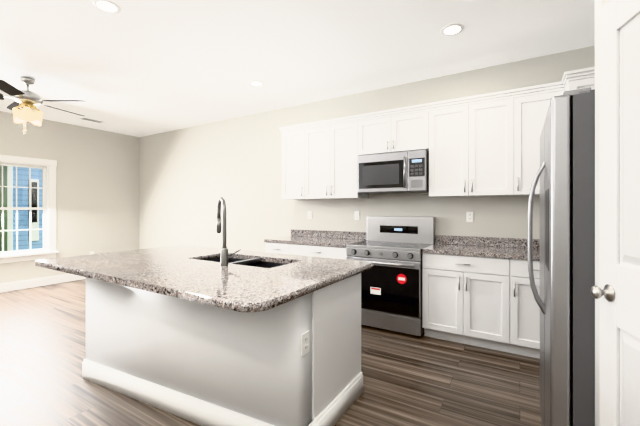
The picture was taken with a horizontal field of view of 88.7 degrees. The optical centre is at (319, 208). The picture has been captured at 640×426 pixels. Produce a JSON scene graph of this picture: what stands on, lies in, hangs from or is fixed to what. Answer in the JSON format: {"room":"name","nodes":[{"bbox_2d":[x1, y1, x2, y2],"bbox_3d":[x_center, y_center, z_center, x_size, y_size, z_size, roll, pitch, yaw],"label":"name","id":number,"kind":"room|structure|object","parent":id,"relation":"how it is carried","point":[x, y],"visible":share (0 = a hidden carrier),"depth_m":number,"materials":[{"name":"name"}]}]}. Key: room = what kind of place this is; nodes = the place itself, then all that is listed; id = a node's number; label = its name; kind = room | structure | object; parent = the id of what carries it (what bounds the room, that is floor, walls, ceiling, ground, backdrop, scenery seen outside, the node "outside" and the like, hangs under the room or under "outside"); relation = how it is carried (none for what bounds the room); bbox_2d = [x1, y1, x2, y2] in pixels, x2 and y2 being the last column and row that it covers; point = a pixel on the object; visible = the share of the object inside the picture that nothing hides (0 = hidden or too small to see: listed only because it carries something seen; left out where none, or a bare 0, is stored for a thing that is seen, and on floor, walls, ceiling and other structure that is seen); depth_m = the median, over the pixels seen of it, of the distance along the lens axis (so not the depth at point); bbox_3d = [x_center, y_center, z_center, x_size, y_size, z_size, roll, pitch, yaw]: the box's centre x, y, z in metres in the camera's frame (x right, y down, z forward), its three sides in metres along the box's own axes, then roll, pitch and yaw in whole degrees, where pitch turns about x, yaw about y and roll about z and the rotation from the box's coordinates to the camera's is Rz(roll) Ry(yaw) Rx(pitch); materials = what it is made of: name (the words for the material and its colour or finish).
{"room":"kitchen","nodes":[
{"label":"kitchen","id":0,"kind":"room"},
{"bbox_2d":[0,111,138,283],"bbox_3d":[-5.697,-0.115,4.312,0.120,2.885,6.825,0,0,31],"label":"wall","id":1,"kind":"structure","parent":0,"point":[97,191],"depth_m":6.20,"materials":[{"name":"grey paint"}]},
{"bbox_2d":[0,155,58,263],"bbox_3d":[-5.211,0.003,5.040,0.188,1.730,1.914,0,0,31],"label":"window","id":2,"kind":"structure","parent":1,"relation":"in","point":[47,250],"depth_m":5.60,"materials":[{"name":"white wood"}]},
{"bbox_2d":[0,274,85,292],"bbox_3d":[-5.638,1.260,4.276,0.019,0.135,6.624,0,0,31],"label":"baseboard","id":3,"kind":"structure","parent":1,"relation":"attached to","point":[12,286],"depth_m":5.59,"materials":[{"name":"white wood"}]},
{"bbox_2d":[0,279,541,425],"bbox_3d":[-2.189,1.378,2.171,8.300,0.100,6.825,0,0,31],"label":"floor","id":4,"kind":"structure","parent":0,"point":[413,380],"depth_m":2.54,"materials":[{"name":"brown wood"}]},
{"bbox_2d":[82,273,362,425],"bbox_3d":[-0.772,0.889,2.482,1.967,0.879,0.986,0,0,31],"label":"kitchen island","id":5,"kind":"object","parent":4,"relation":"on","point":[200,335],"depth_m":2.03,"materials":[{"name":"white"}]},
{"bbox_2d":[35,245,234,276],"bbox_3d":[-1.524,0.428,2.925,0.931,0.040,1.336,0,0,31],"label":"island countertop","id":6,"kind":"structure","parent":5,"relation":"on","point":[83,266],"depth_m":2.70,"materials":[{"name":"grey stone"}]},
{"bbox_2d":[91,250,306,296],"bbox_3d":[-0.747,0.428,2.451,0.890,0.040,1.336,0,0,31],"label":"island countertop","id":7,"kind":"structure","parent":5,"relation":"on","point":[165,277],"depth_m":2.10,"materials":[{"name":"grey stone"}]},
{"bbox_2d":[216,197,240,264],"bbox_3d":[-0.730,0.157,2.467,0.256,0.500,0.148,0,0,31],"label":"faucet","id":8,"kind":"object","parent":7,"relation":"on","point":[224,254],"visible":1,"depth_m":2.39,"materials":[{"name":"silver metal"}]},
{"bbox_2d":[195,253,290,268],"bbox_3d":[-0.623,0.550,2.653,0.930,0.260,0.441,0,0,31],"label":"sink","id":9,"kind":"object","parent":7,"relation":"in","point":[235,259],"depth_m":2.78,"materials":[{"name":"black metal"}]},
{"bbox_2d":[179,257,372,316],"bbox_3d":[-0.147,0.428,2.085,0.515,0.040,1.336,0,0,31],"label":"island countertop","id":10,"kind":"structure","parent":5,"relation":"on","point":[252,294],"depth_m":1.79,"materials":[{"name":"grey stone"}]},
{"bbox_2d":[264,241,291,254],"bbox_3d":[-0.386,0.888,4.586,0.464,0.879,0.620,0,0,31],"label":"base cabinet","id":11,"kind":"object","parent":4,"relation":"on","point":[282,249],"depth_m":4.32,"materials":[{"name":"white wood"}]},
{"bbox_2d":[292,245,345,258],"bbox_3d":[0.094,0.888,4.293,0.904,0.879,0.620,0,0,31],"label":"base cabinet","id":12,"kind":"object","parent":4,"relation":"on","point":[326,251],"depth_m":3.99,"materials":[{"name":"white wood"}]},
{"bbox_2d":[264,237,361,248],"bbox_3d":[-0.062,0.428,4.380,1.261,0.040,0.633,0,0,31],"label":"countertop","id":13,"kind":"structure","parent":12,"relation":"on","point":[336,242],"depth_m":4.24,"materials":[{"name":"grey stone"}]},
{"bbox_2d":[346,216,434,336],"bbox_3d":[0.811,0.711,3.784,0.840,1.235,0.737,0,0,31],"label":"range","id":14,"kind":"object","parent":4,"relation":"on","point":[391,247],"visible":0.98,"depth_m":3.54,"materials":[{"name":"grey metal"}]},
{"bbox_2d":[422,255,517,353],"bbox_3d":[1.564,0.888,3.396,0.839,0.879,0.620,0,0,31],"label":"base cabinet","id":15,"kind":"object","parent":4,"relation":"on","point":[477,291],"depth_m":3.12,"materials":[{"name":"white wood"}]},
{"bbox_2d":[422,243,539,262],"bbox_3d":[1.970,0.428,3.140,1.800,0.040,0.633,0,0,31],"label":"countertop","id":16,"kind":"structure","parent":15,"relation":"on","point":[437,248],"depth_m":3.22,"materials":[{"name":"grey stone"}]},
{"bbox_2d":[518,259,539,358],"bbox_3d":[2.051,0.888,3.098,0.548,0.879,0.620,0,0,31],"label":"base cabinet","id":17,"kind":"object","parent":4,"relation":"on","point":[528,308],"depth_m":2.88,"materials":[{"name":"white wood"}]},
{"bbox_2d":[527,87,594,425],"bbox_3d":[1.518,0.419,1.569,0.884,1.817,0.910,0,0,31],"label":"refrigerator","id":18,"kind":"object","parent":4,"relation":"on","point":[565,299],"visible":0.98,"depth_m":1.35,"materials":[{"name":"grey metal"}]},
{"bbox_2d":[0,0,594,136],"bbox_3d":[-2.189,-1.607,2.171,8.300,0.100,6.825,0,0,31],"label":"ceiling","id":19,"kind":"structure","parent":0,"point":[138,68],"depth_m":3.18,"materials":[{"name":"white paint"}]},
{"bbox_2d":[0,77,85,133],"bbox_3d":[-3.524,-1.227,3.946,1.252,0.660,1.285,0,0,31],"label":"ceiling fan","id":20,"kind":"object","parent":19,"relation":"hanging from","point":[22,106],"visible":1,"depth_m":3.85,"materials":[{"name":"silver metal"}]},
{"bbox_2d":[80,117,102,122],"bbox_3d":[-3.990,-1.552,5.728,0.140,0.009,0.320,0,0,31],"label":"ceiling vent","id":21,"kind":"object","parent":19,"relation":"in","point":[92,120],"visible":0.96,"depth_m":5.72,"materials":[{"name":"white metal"}]},
{"bbox_2d":[92,0,120,13],"bbox_3d":[-1.633,-1.552,2.508,0.189,0.009,0.189,0,0,-14],"label":"recessed light","id":22,"kind":"object","parent":19,"relation":"in","point":[109,6],"depth_m":2.50,"materials":[{"name":"white plastic"}]},
{"bbox_2d":[249,80,263,85],"bbox_3d":[-0.784,-1.552,4.052,0.189,0.009,0.189,0,0,-14],"label":"recessed light","id":23,"kind":"object","parent":19,"relation":"in","point":[254,82],"depth_m":4.04,"materials":[{"name":"white plastic"}]},
{"bbox_2d":[441,23,463,35],"bbox_3d":[1.147,-1.552,2.838,0.189,0.009,0.189,0,0,-14],"label":"recessed light","id":24,"kind":"object","parent":19,"relation":"in","point":[451,29],"depth_m":2.83,"materials":[{"name":"white plastic"}]},
{"bbox_2d":[139,46,594,251],"bbox_3d":[-0.438,-0.115,5.041,8.300,2.885,0.100,0,0,31],"label":"wall","id":25,"kind":"structure","parent":0,"point":[189,177],"depth_m":5.15,"materials":[{"name":"grey paint"}]},
{"bbox_2d":[281,127,306,198],"bbox_3d":[-0.263,-0.619,4.674,0.455,0.966,0.341,0,0,31],"label":"upper cabinet","id":26,"kind":"object","parent":25,"relation":"attached to","point":[294,140],"depth_m":4.54,"materials":[{"name":"white wood"}]},
{"bbox_2d":[308,211,311,218],"bbox_3d":[-0.150,0.088,4.801,0.072,0.116,0.008,0,0,31],"label":"electrical outlet","id":27,"kind":"object","parent":25,"relation":"attached to","point":[309,214],"visible":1,"depth_m":4.80,"materials":[{"name":"white plastic"}]},
{"bbox_2d":[292,229,366,240],"bbox_3d":[0.097,0.358,4.641,1.261,0.100,0.022,0,0,31],"label":"backsplash","id":28,"kind":"structure","parent":25,"relation":"attached to","point":[295,233],"depth_m":4.62,"materials":[{"name":"grey stone"}]},
{"bbox_2d":[307,119,368,198],"bbox_3d":[0.191,-0.619,4.397,0.849,0.966,0.341,0,0,31],"label":"upper cabinet","id":29,"kind":"object","parent":25,"relation":"attached to","point":[332,148],"depth_m":4.21,"materials":[{"name":"white wood"}]},
{"bbox_2d":[355,211,359,219],"bbox_3d":[0.498,0.088,4.405,0.072,0.116,0.008,0,0,31],"label":"electrical outlet","id":30,"kind":"object","parent":25,"relation":"attached to","point":[357,215],"visible":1,"depth_m":4.40,"materials":[{"name":"white plastic"}]},
{"bbox_2d":[359,107,430,154],"bbox_3d":[0.916,-0.882,3.955,0.849,0.441,0.341,0,0,31],"label":"upper cabinet","id":31,"kind":"object","parent":25,"relation":"attached to","point":[396,131],"depth_m":3.78,"materials":[{"name":"white wood"}]},
{"bbox_2d":[358,149,428,193],"bbox_3d":[0.894,-0.420,3.898,0.804,0.454,0.457,0,0,31],"label":"microwave","id":32,"kind":"object","parent":31,"relation":"attached to","point":[396,172],"visible":1,"depth_m":3.72,"materials":[{"name":"grey metal"}]},
{"bbox_2d":[466,212,472,221],"bbox_3d":[1.685,0.088,3.681,0.072,0.116,0.008,0,0,31],"label":"electrical outlet","id":33,"kind":"object","parent":25,"relation":"attached to","point":[469,216],"visible":1,"depth_m":3.68,"materials":[{"name":"white plastic"}]},
{"bbox_2d":[429,91,522,196],"bbox_3d":[1.647,-0.619,3.508,0.865,0.966,0.341,0,0,31],"label":"upper cabinet","id":34,"kind":"object","parent":25,"relation":"attached to","point":[484,145],"depth_m":3.34,"materials":[{"name":"white wood"}]},
{"bbox_2d":[435,235,539,246],"bbox_3d":[2.130,0.358,3.401,1.800,0.100,0.022,0,0,31],"label":"backsplash","id":35,"kind":"structure","parent":25,"relation":"attached to","point":[470,241],"depth_m":3.58,"materials":[{"name":"grey stone"}]},
{"bbox_2d":[523,87,562,195],"bbox_3d":[2.110,-0.619,3.226,0.460,0.966,0.341,0,0,31],"label":"upper cabinet","id":36,"kind":"object","parent":25,"relation":"attached to","point":[535,103],"depth_m":3.10,"materials":[{"name":"white wood"}]},
{"bbox_2d":[563,71,594,91],"bbox_3d":[2.498,-0.837,2.849,0.595,0.531,0.581,0,0,31],"label":"upper cabinet","id":37,"kind":"object","parent":25,"relation":"attached to","point":[573,82],"depth_m":2.72,"materials":[{"name":"white wood"}]},
{"bbox_3d":[1.405,-0.114,1.040,0.785,2.885,0.080,0,0,31],"label":"wall","id":38,"kind":"structure","parent":0,"visible":0},
{"bbox_2d":[595,0,608,425],"bbox_3d":[1.094,0.178,1.223,0.087,2.300,0.117,0,0,31],"label":"door frame","id":39,"kind":"structure","parent":38,"relation":"attached to","point":[599,4],"depth_m":1.25,"materials":[{"name":"white wood"}]},
{"bbox_3d":[0.229,-0.114,-0.737,0.100,2.885,4.180,0,0,31],"label":"wall","id":40,"kind":"structure","parent":0,"visible":0},
{"bbox_2d":[590,0,639,425],"bbox_3d":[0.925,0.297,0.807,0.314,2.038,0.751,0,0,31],"label":"door","id":41,"kind":"structure","parent":40,"relation":"in","point":[616,292],"depth_m":1.09,"materials":[{"name":"white wood"}]},
{"label":"outside","id":42,"kind":"structure","parent":0,"visible":0},
{"bbox_3d":[-41.474,1.678,25.316,82.820,0.100,120.000,0,0,31],"label":"lawn","id":43,"kind":"structure","parent":42,"visible":0},
{"bbox_2d":[0,166,42,251],"bbox_3d":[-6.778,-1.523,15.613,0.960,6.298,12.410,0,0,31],"label":"house","id":44,"kind":"structure","parent":43,"relation":"on","point":[20,199],"depth_m":10.40,"materials":[{"name":"blue"}]}
]}

